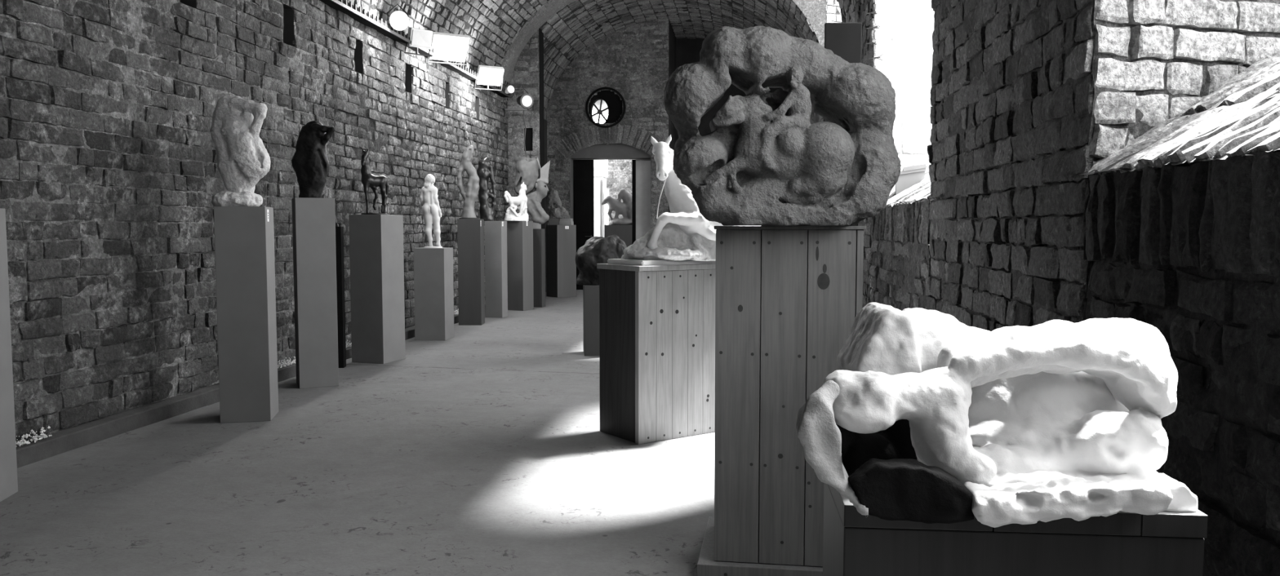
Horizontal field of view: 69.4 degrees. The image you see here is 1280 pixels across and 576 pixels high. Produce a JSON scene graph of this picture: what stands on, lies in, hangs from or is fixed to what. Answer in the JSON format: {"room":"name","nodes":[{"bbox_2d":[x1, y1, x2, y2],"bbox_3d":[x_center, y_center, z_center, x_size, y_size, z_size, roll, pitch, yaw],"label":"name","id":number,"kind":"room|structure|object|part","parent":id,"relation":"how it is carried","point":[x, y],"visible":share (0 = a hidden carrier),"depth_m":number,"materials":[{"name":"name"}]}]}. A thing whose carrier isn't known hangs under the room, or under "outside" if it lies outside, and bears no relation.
{"room":"sculpture gallery","nodes":[
{"label":"sculpture gallery","id":0,"kind":"room"},
{"bbox_2d":[0,0,509,443],"bbox_3d":[-2.999,-0.797,6.134,0.060,3.187,16.576,0,4,7],"label":"wall","id":1,"kind":"structure","parent":0,"point":[110,176],"depth_m":5.87,"materials":[{"name":"brick"}]},
{"bbox_2d":[179,0,195,8],"bbox_3d":[-3.114,-2.034,6.133,0.244,0.310,0.170,0,4,7],"label":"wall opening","id":2,"kind":"structure","parent":1,"relation":"attached to","point":[192,3],"depth_m":6.21,"materials":[{"name":"paint"}]},
{"bbox_2d":[16,305,485,468],"bbox_3d":[-2.951,0.739,6.231,0.097,0.103,16.570,0,4,7],"label":"baseboard","id":3,"kind":"structure","parent":1,"relation":"attached to","point":[82,435],"depth_m":5.41,"materials":[{"name":"concrete"}]},
{"bbox_2d":[15,308,458,447],"bbox_3d":[-2.764,0.557,7.861,0.070,0.078,9.142,0,4,7],"label":"crumbs","id":4,"kind":"object","parent":3,"relation":"on","point":[24,442],"visible":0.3,"depth_m":4.82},
{"bbox_2d":[282,3,294,46],"bbox_3d":[-2.956,-2.123,7.480,0.244,0.310,0.170,0,4,7],"label":"wall opening","id":5,"kind":"object","parent":1,"relation":"attached to","point":[288,13],"depth_m":7.55,"materials":[{"name":"paint"}]},
{"bbox_2d":[353,37,362,73],"bbox_3d":[-2.800,-2.212,8.818,0.244,0.310,0.170,0,4,7],"label":"wall opening","id":6,"kind":"structure","parent":1,"relation":"attached to","point":[358,50],"depth_m":8.89,"materials":[{"name":"paint"}]},
{"bbox_2d":[404,62,411,93],"bbox_3d":[-2.649,-2.297,10.107,0.244,0.310,0.170,0,4,7],"label":"wall opening","id":7,"kind":"structure","parent":1,"relation":"attached to","point":[408,68],"depth_m":10.18,"materials":[{"name":"paint"}]},
{"bbox_2d":[319,0,511,97],"bbox_3d":[-2.631,-2.556,8.614,0.135,0.085,10.800,0,4,7],"label":"cable tray","id":8,"kind":"object","parent":1,"relation":"attached to","point":[357,14],"visible":0.8,"depth_m":9.36,"materials":[{"name":"black metal"}]},
{"bbox_2d":[386,4,408,31],"bbox_3d":[-2.423,-2.707,9.253,0.218,0.280,0.203,-1,4,-21],"label":"spotlight","id":9,"kind":"object","parent":8,"relation":"attached to","point":[398,20],"visible":1,"depth_m":9.18,"materials":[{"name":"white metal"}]},
{"bbox_2d":[404,26,432,56],"bbox_3d":[-2.363,-2.641,9.898,0.297,0.267,0.148,-4,5,-43],"label":"floodlight","id":10,"kind":"object","parent":8,"relation":"attached to","point":[420,38],"visible":0.99,"depth_m":9.86,"materials":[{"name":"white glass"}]},
{"bbox_3d":[-2.330,-2.661,9.861,0.229,0.157,0.052,-4,5,-43],"label":"glass","id":11,"kind":"part","parent":10,"relation":"part of","materials":[{"name":"white glass"}]},
{"bbox_2d":[426,31,469,65],"bbox_3d":[-2.200,-2.755,10.641,0.470,0.321,0.250,-2,4,-28],"label":"floodlight","id":12,"kind":"object","parent":8,"relation":"attached to","point":[447,46],"visible":0.96,"depth_m":10.60,"materials":[{"name":"white glass"}]},
{"bbox_3d":[-2.183,-2.746,10.610,0.370,0.210,0.167,-2,4,-28],"label":"glass","id":13,"kind":"part","parent":12,"relation":"part of","materials":[{"name":"white glass"}]},
{"bbox_2d":[474,65,504,90],"bbox_3d":[-2.005,-2.803,12.323,0.383,0.299,0.217,-2,4,-28],"label":"floodlight","id":14,"kind":"object","parent":8,"relation":"attached to","point":[486,75],"visible":0.99,"depth_m":12.28,"materials":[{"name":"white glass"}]},
{"bbox_3d":[-1.987,-2.805,12.289,0.299,0.171,0.137,-2,4,-28],"label":"glass","id":15,"kind":"part","parent":14,"relation":"part of","materials":[{"name":"white glass"}]},
{"bbox_2d":[504,83,514,93],"bbox_3d":[-1.922,-2.925,13.545,0.134,0.153,0.156,-2,5,-33],"label":"spotlight","id":16,"kind":"object","parent":8,"relation":"attached to","point":[510,89],"visible":1,"depth_m":13.49,"materials":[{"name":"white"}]},
{"bbox_2d":[444,81,449,108],"bbox_3d":[-2.497,-2.383,11.405,0.244,0.310,0.170,0,4,7],"label":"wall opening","id":17,"kind":"structure","parent":1,"relation":"attached to","point":[446,91],"depth_m":11.48,"materials":[{"name":"paint"}]},
{"bbox_2d":[475,96,479,119],"bbox_3d":[-2.348,-2.467,12.674,0.244,0.310,0.170,0,4,7],"label":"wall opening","id":18,"kind":"structure","parent":1,"relation":"attached to","point":[477,101],"depth_m":12.74,"materials":[{"name":"paint"}]},
{"bbox_2d":[0,289,715,575],"bbox_3d":[-0.137,0.535,10.091,5.400,0.001,24.900,0,4,7],"label":"floor","id":19,"kind":"structure","parent":0,"point":[482,451],"depth_m":4.32,"materials":[{"name":"concrete"}]},
{"bbox_2d":[0,208,17,502],"bbox_3d":[-2.966,0.300,3.945,0.360,1.282,0.360,-1,4,-11],"label":"plinth","id":20,"kind":"object","parent":19,"relation":"on","point":[8,464],"visible":1,"depth_m":4.09,"materials":[{"name":"grey wood"}]},
{"bbox_2d":[213,206,278,423],"bbox_3d":[-2.458,0.156,5.789,0.295,1.324,0.292,-1,4,-12],"label":"plinth","id":21,"kind":"object","parent":19,"relation":"on","point":[244,236],"visible":1,"depth_m":5.65,"materials":[{"name":"wood"}]},
{"bbox_2d":[209,95,271,206],"bbox_3d":[-2.469,-0.845,5.709,0.396,0.685,0.273,0,4,7],"label":"sculpture","id":22,"kind":"object","parent":21,"relation":"on","point":[243,159],"visible":0.96,"depth_m":5.64,"materials":[{"name":"stone"}]},
{"bbox_2d":[291,197,338,388],"bbox_3d":[-2.460,0.031,7.001,0.279,1.414,0.279,-2,4,-25],"label":"plinth","id":23,"kind":"object","parent":19,"relation":"on","point":[313,220],"visible":1,"depth_m":6.88,"materials":[{"name":"grey wood"}]},
{"bbox_2d":[291,120,335,198],"bbox_3d":[-2.430,-0.962,6.919,0.361,0.578,0.194,0,4,7],"label":"bronze torso","id":24,"kind":"object","parent":23,"relation":"on","point":[309,162],"visible":0.94,"depth_m":6.86},
{"bbox_2d":[335,226,346,368],"bbox_3d":[-2.573,0.078,7.878,0.091,1.204,0.091,0,4,-5],"label":"plinth","id":25,"kind":"object","parent":19,"relation":"on","point":[339,230],"visible":0.51,"depth_m":7.85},
{"bbox_2d":[348,214,405,364],"bbox_3d":[-2.349,0.000,8.275,0.334,1.308,0.334,1,4,20],"label":"plinth","id":26,"kind":"object","parent":19,"relation":"on","point":[376,257],"visible":1,"depth_m":8.14,"materials":[{"name":"grey wood"}]},
{"bbox_2d":[360,149,389,214],"bbox_3d":[-2.355,-0.944,8.215,0.250,0.584,0.255,0,4,7],"label":"horse","id":27,"kind":"object","parent":26,"relation":"on","point":[368,180],"visible":1,"depth_m":8.19},
{"bbox_3d":[-2.356,-0.658,8.231,0.250,0.012,0.250,0,4,7],"label":"plate","id":28,"kind":"part","parent":27,"relation":"part of","materials":[{"name":"black metal"}]},
{"bbox_2d":[413,247,453,340],"bbox_3d":[-2.208,0.058,9.915,0.329,0.976,0.329,0,4,5],"label":"plinth","id":29,"kind":"object","parent":19,"relation":"on","point":[433,286],"visible":0.98,"depth_m":9.76,"materials":[{"name":"grey wood"}]},
{"bbox_2d":[419,173,442,248],"bbox_3d":[-2.230,-0.821,9.859,0.236,0.786,0.170,0,4,7],"label":"standing nude","id":30,"kind":"object","parent":29,"relation":"on","point":[431,210],"visible":1,"depth_m":9.81,"materials":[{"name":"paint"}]},
{"bbox_3d":[-2.210,-0.437,9.882,0.196,0.016,0.170,0,4,7],"label":"plate","id":31,"kind":"part","parent":30,"relation":"part of","materials":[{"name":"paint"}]},
{"bbox_2d":[457,218,484,325],"bbox_3d":[-2.078,-0.200,11.392,0.281,1.296,0.279,0,4,-1],"label":"plinth","id":32,"kind":"object","parent":19,"relation":"on","point":[470,232],"visible":1,"depth_m":11.26,"materials":[{"name":"wood"}]},
{"bbox_2d":[457,145,479,218],"bbox_3d":[-2.098,-1.295,11.320,0.262,0.898,0.230,0,4,7],"label":"statue","id":33,"kind":"object","parent":32,"relation":"on","point":[469,198],"visible":0.99,"depth_m":11.27,"materials":[{"name":"grey stone"}]},
{"bbox_2d":[484,221,507,317],"bbox_3d":[-1.915,-0.252,12.316,0.236,1.278,0.233,1,4,10],"label":"plinth","id":34,"kind":"object","parent":19,"relation":"on","point":[495,232],"visible":1,"depth_m":12.21,"materials":[{"name":"wood"}]},
{"bbox_2d":[506,221,533,311],"bbox_3d":[-1.729,-0.326,13.374,0.270,1.285,0.268,2,4,27],"label":"plinth","id":35,"kind":"object","parent":19,"relation":"on","point":[519,233],"visible":0.99,"depth_m":13.27,"materials":[{"name":"wood"}]},
{"bbox_2d":[504,182,528,221],"bbox_3d":[-1.786,-1.244,13.297,0.353,0.558,0.326,1,4,13],"label":"sculpture","id":36,"kind":"object","parent":35,"relation":"on","point":[521,201],"visible":1,"depth_m":13.24,"materials":[{"name":"white stone"}]},
{"bbox_2d":[533,229,545,307],"bbox_3d":[-1.517,-0.300,13.861,0.150,1.171,0.150,1,4,14],"label":"plinth","id":37,"kind":"object","parent":19,"relation":"on","point":[539,235],"visible":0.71,"depth_m":13.80,"materials":[{"name":"grey wood"}]},
{"bbox_2d":[513,156,550,229],"bbox_3d":[-1.609,-1.420,13.798,0.551,1.068,0.444,0,4,7],"label":"bust","id":38,"kind":"object","parent":37,"relation":"on","point":[529,171],"visible":0.93,"depth_m":13.71,"materials":[{"name":"stone"}]},
{"bbox_2d":[513,156,538,195],"bbox_3d":[-1.690,-1.659,13.792,0.389,0.592,0.445,0,4,7],"label":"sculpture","id":39,"kind":"object","parent":38,"relation":"attached to","point":[526,168],"depth_m":13.64,"materials":[{"name":"grey stone"}]},
{"bbox_2d":[546,225,576,297],"bbox_3d":[-1.360,-0.472,15.974,0.376,1.234,0.379,-3,5,-35],"label":"plinth","id":40,"kind":"object","parent":19,"relation":"on","point":[561,240],"visible":0.9,"depth_m":15.83,"materials":[{"name":"wood"}]},
{"bbox_2d":[546,187,573,225],"bbox_3d":[-1.386,-1.406,15.916,0.448,0.636,0.314,0,4,7],"label":"sculpture","id":41,"kind":"object","parent":40,"relation":"on","point":[558,215],"visible":0.98,"depth_m":15.83,"materials":[{"name":"stone"}]},
{"bbox_2d":[582,284,599,355],"bbox_3d":[-0.373,0.294,8.755,0.320,0.658,0.320,0,4,-5],"label":"plinth","id":42,"kind":"object","parent":19,"relation":"on","point":[590,293],"visible":0.34,"depth_m":8.59,"materials":[{"name":"grey wood"}]},
{"bbox_2d":[575,235,626,285],"bbox_3d":[-0.365,-0.267,8.712,0.485,0.466,0.437,0,4,7],"label":"sculpture","id":43,"kind":"object","parent":42,"relation":"on","point":[596,250],"visible":0.68,"depth_m":8.56,"materials":[{"name":"black stone"}]},
{"bbox_2d":[593,160,608,237],"bbox_3d":[-1.105,-1.677,19.901,0.818,3.120,0.490,0,4,7],"label":"trim","id":44,"kind":"structure","parent":19,"relation":"on","point":[601,193],"depth_m":19.66,"materials":[{"name":"white paint"}]},
{"bbox_2d":[604,225,631,247],"bbox_3d":[-0.346,-0.669,18.897,0.749,1.241,0.400,0,4,0],"label":"plinth","id":45,"kind":"object","parent":19,"relation":"on","point":[624,233],"visible":0.23,"depth_m":18.67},
{"bbox_2d":[600,188,631,225],"bbox_3d":[-0.390,-1.657,18.828,0.756,0.741,0.423,-2,4,-25],"label":"sculpture","id":46,"kind":"object","parent":45,"relation":"on","point":[624,208],"visible":0.81,"depth_m":18.75,"materials":[{"name":"stone"}]},
{"bbox_2d":[596,263,715,444],"bbox_3d":[0.199,0.347,5.462,0.798,0.986,0.434,-3,5,-35],"label":"pedestal","id":47,"kind":"object","parent":19,"relation":"on","point":[657,322],"visible":0.76,"depth_m":5.22,"materials":[{"name":"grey wood"}]},
{"bbox_3d":[-0.122,0.375,5.258,0.016,0.958,0.380,-3,5,-35],"label":"panel","id":48,"kind":"part","parent":47,"relation":"part of","materials":[{"name":"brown wood"}]},
{"bbox_2d":[607,134,723,266],"bbox_3d":[0.289,-0.512,5.397,0.898,0.736,0.530,-2,4,-28],"label":"sculpture","id":49,"kind":"object","parent":47,"relation":"on","point":[682,236],"visible":0.59,"depth_m":5.21,"materials":[{"name":"white stone"}]},
{"bbox_2d":[697,226,866,575],"bbox_3d":[0.528,0.380,3.320,0.594,1.204,0.531,1,4,9],"label":"pedestal","id":50,"kind":"object","parent":19,"relation":"on","point":[788,299],"visible":0.88,"depth_m":3.10,"materials":[{"name":"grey wood"}]},
{"bbox_3d":[0.528,0.953,3.358,0.594,0.055,0.531,1,4,9],"label":"board","id":51,"kind":"part","parent":50,"relation":"part of","materials":[{"name":"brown wood"}]},
{"bbox_2d":[663,26,901,226],"bbox_3d":[0.468,-0.532,3.047,0.780,0.651,0.348,0,4,0],"label":"sculpture","id":52,"kind":"object","parent":50,"relation":"on","point":[764,160],"visible":1,"depth_m":2.94,"materials":[{"name":"grey stone"}]},
{"bbox_2d":[823,22,861,226],"bbox_3d":[1.426,-0.549,6.578,0.292,2.628,0.280,0,4,0],"label":"display panel","id":53,"kind":"object","parent":19,"relation":"on","point":[843,39],"visible":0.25,"depth_m":6.48,"materials":[{"name":"black metal"}]},
{"bbox_2d":[822,483,1208,575],"bbox_3d":[0.487,0.691,1.301,0.435,0.850,0.260,0,4,6],"label":"plinth","id":54,"kind":"object","parent":19,"relation":"on","point":[1165,543],"visible":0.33,"depth_m":1.15,"materials":[{"name":"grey wood"}]},
{"bbox_2d":[795,302,1198,528],"bbox_3d":[0.459,0.152,1.238,0.504,0.243,0.342,0,4,7],"label":"sculpture","id":55,"kind":"object","parent":54,"relation":"on","point":[926,416],"visible":1,"depth_m":1.15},
{"bbox_2d":[476,156,497,221],"bbox_3d":[-2.033,-1.311,12.244,0.267,0.844,0.182,0,4,7],"label":"sculpture","id":56,"kind":"object","parent":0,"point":[485,170],"visible":0.95,"depth_m":12.20,"materials":[{"name":"black metal"}]},
{"bbox_2d":[507,29,539,222],"bbox_3d":[-1.804,-2.046,14.270,0.527,4.600,0.038,0,4,7],"label":"wall","id":57,"kind":"structure","parent":0,"point":[526,73],"depth_m":14.22,"materials":[{"name":"brick"}]},
{"bbox_2d":[505,88,533,156],"bbox_3d":[-1.784,-2.457,13.783,0.417,1.040,0.257,3,5,34],"label":"spotlight","id":58,"kind":"object","parent":57,"relation":"attached to","point":[526,100],"visible":0.98,"depth_m":13.68,"materials":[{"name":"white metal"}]},
{"bbox_2d":[502,0,576,84],"bbox_3d":[-0.246,-3.890,13.671,3.682,1.581,0.550,0,4,7],"label":"trim","id":59,"kind":"structure","parent":57,"relation":"attached to","point":[548,11],"depth_m":13.78,"materials":[{"name":"stone"}]},
{"bbox_2d":[591,99,608,114],"bbox_3d":[-1.541,-1.948,19.222,4.460,3.750,3.200,0,4,7],"label":"sky","id":60,"kind":"structure","parent":0,"point":[604,105],"depth_m":18.57,"materials":[{"name":"white"}]},
{"bbox_2d":[346,0,864,120],"bbox_3d":[-0.406,-3.388,7.948,4.728,1.813,21.104,0,4,7],"label":"ceiling","id":61,"kind":"structure","parent":0,"point":[698,24],"depth_m":14.21,"materials":[{"name":"brick"}]},
{"bbox_2d":[546,19,668,228],"bbox_3d":[-0.647,-2.376,16.963,2.357,5.102,0.052,0,4,7],"label":"wall","id":62,"kind":"structure","parent":0,"point":[633,60],"depth_m":16.87,"materials":[{"name":"brick"}]},
{"bbox_2d":[585,87,626,128],"bbox_3d":[-0.612,-3.308,17.040,0.740,0.740,0.332,0,4,7],"label":"window","id":63,"kind":"structure","parent":62,"relation":"in","point":[613,101],"depth_m":17.03,"materials":[{"name":"black metal"}]},
{"bbox_2d":[569,142,650,221],"bbox_3d":[-0.515,-1.333,17.309,1.746,2.776,0.535,0,4,7],"label":"door frame","id":64,"kind":"structure","parent":62,"relation":"in","point":[615,151],"depth_m":17.07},
{"bbox_2d":[573,160,594,289],"bbox_3d":[-1.067,-1.187,17.429,0.381,2.449,0.125,0,4,7],"label":"door","id":65,"kind":"structure","parent":64,"relation":"attached to","point":[583,170],"depth_m":17.39,"materials":[{"name":"black metal"}]},
{"bbox_2d":[605,159,635,225],"bbox_3d":[-0.963,-1.876,20.768,3.655,3.404,0.048,0,4,7],"label":"wall","id":66,"kind":"structure","parent":0,"point":[620,171],"depth_m":20.67,"materials":[{"name":"stone"}]},
{"bbox_2d":[544,18,782,292],"bbox_3d":[1.159,-2.479,16.268,6.300,5.200,4.660,0,4,7],"label":"wall","id":67,"kind":"structure","parent":0,"point":[682,51],"depth_m":18.32,"materials":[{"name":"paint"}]},
{"bbox_2d":[524,28,544,229],"bbox_3d":[-1.656,-2.057,14.441,0.257,4.600,0.330,0,4,7],"label":"trim","id":68,"kind":"structure","parent":67,"relation":"attached to","point":[529,131],"depth_m":14.34,"materials":[{"name":"black metal"}]},
{"bbox_2d":[631,159,650,244],"bbox_3d":[0.066,-1.193,17.445,0.420,2.479,0.150,0,4,7],"label":"door","id":69,"kind":"structure","parent":67,"relation":"attached to","point":[642,166],"depth_m":17.34,"materials":[{"name":"grey"}]},
{"bbox_2d":[813,0,1095,331],"bbox_3d":[1.919,-1.043,7.829,0.054,3.454,21.106,0,4,7],"label":"wall","id":70,"kind":"structure","parent":0,"point":[1011,118],"depth_m":3.56,"materials":[{"name":"brick"}]},
{"bbox_2d":[792,0,826,47],"bbox_3d":[2.771,-1.998,13.543,1.500,4.600,2.650,0,4,7],"label":"trim","id":71,"kind":"structure","parent":70,"relation":"attached to","point":[815,11],"depth_m":12.16,"materials":[{"name":"stone"}]},
{"bbox_2d":[826,0,1279,575],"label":"wall","id":72,"kind":"structure","parent":70,"relation":"in","point":[1190,252],"depth_m":2.25,"materials":[{"name":"brick"}]},
{"bbox_2d":[866,24,880,28],"bbox_3d":[1.825,-2.040,7.225,0.107,0.031,0.015,2,4,29],"label":"tuft","id":73,"kind":"object","parent":72,"relation":"attached to","point":[877,26],"visible":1,"depth_m":7.21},
{"bbox_2d":[867,53,883,60],"bbox_3d":[1.847,-1.805,7.239,0.119,0.053,0.016,2,4,27],"label":"tuft","id":74,"kind":"object","parent":72,"relation":"attached to","point":[880,56],"visible":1,"depth_m":7.23,"materials":[{"name":"white plant"}]},
{"bbox_2d":[885,51,1279,206],"bbox_3d":[2.280,-0.886,7.091,0.943,0.559,19.060,0,4,7],"label":"sill","id":75,"kind":"structure","parent":70,"relation":"attached to","point":[1242,117],"depth_m":2.39,"materials":[{"name":"stone"}]},
{"bbox_2d":[895,164,926,195],"bbox_3d":[2.076,-0.814,7.122,0.230,0.259,0.433,1,4,15],"label":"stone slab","id":76,"kind":"object","parent":75,"relation":"on","point":[912,175],"visible":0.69,"depth_m":6.96,"materials":[{"name":"white stone"}]}
]}

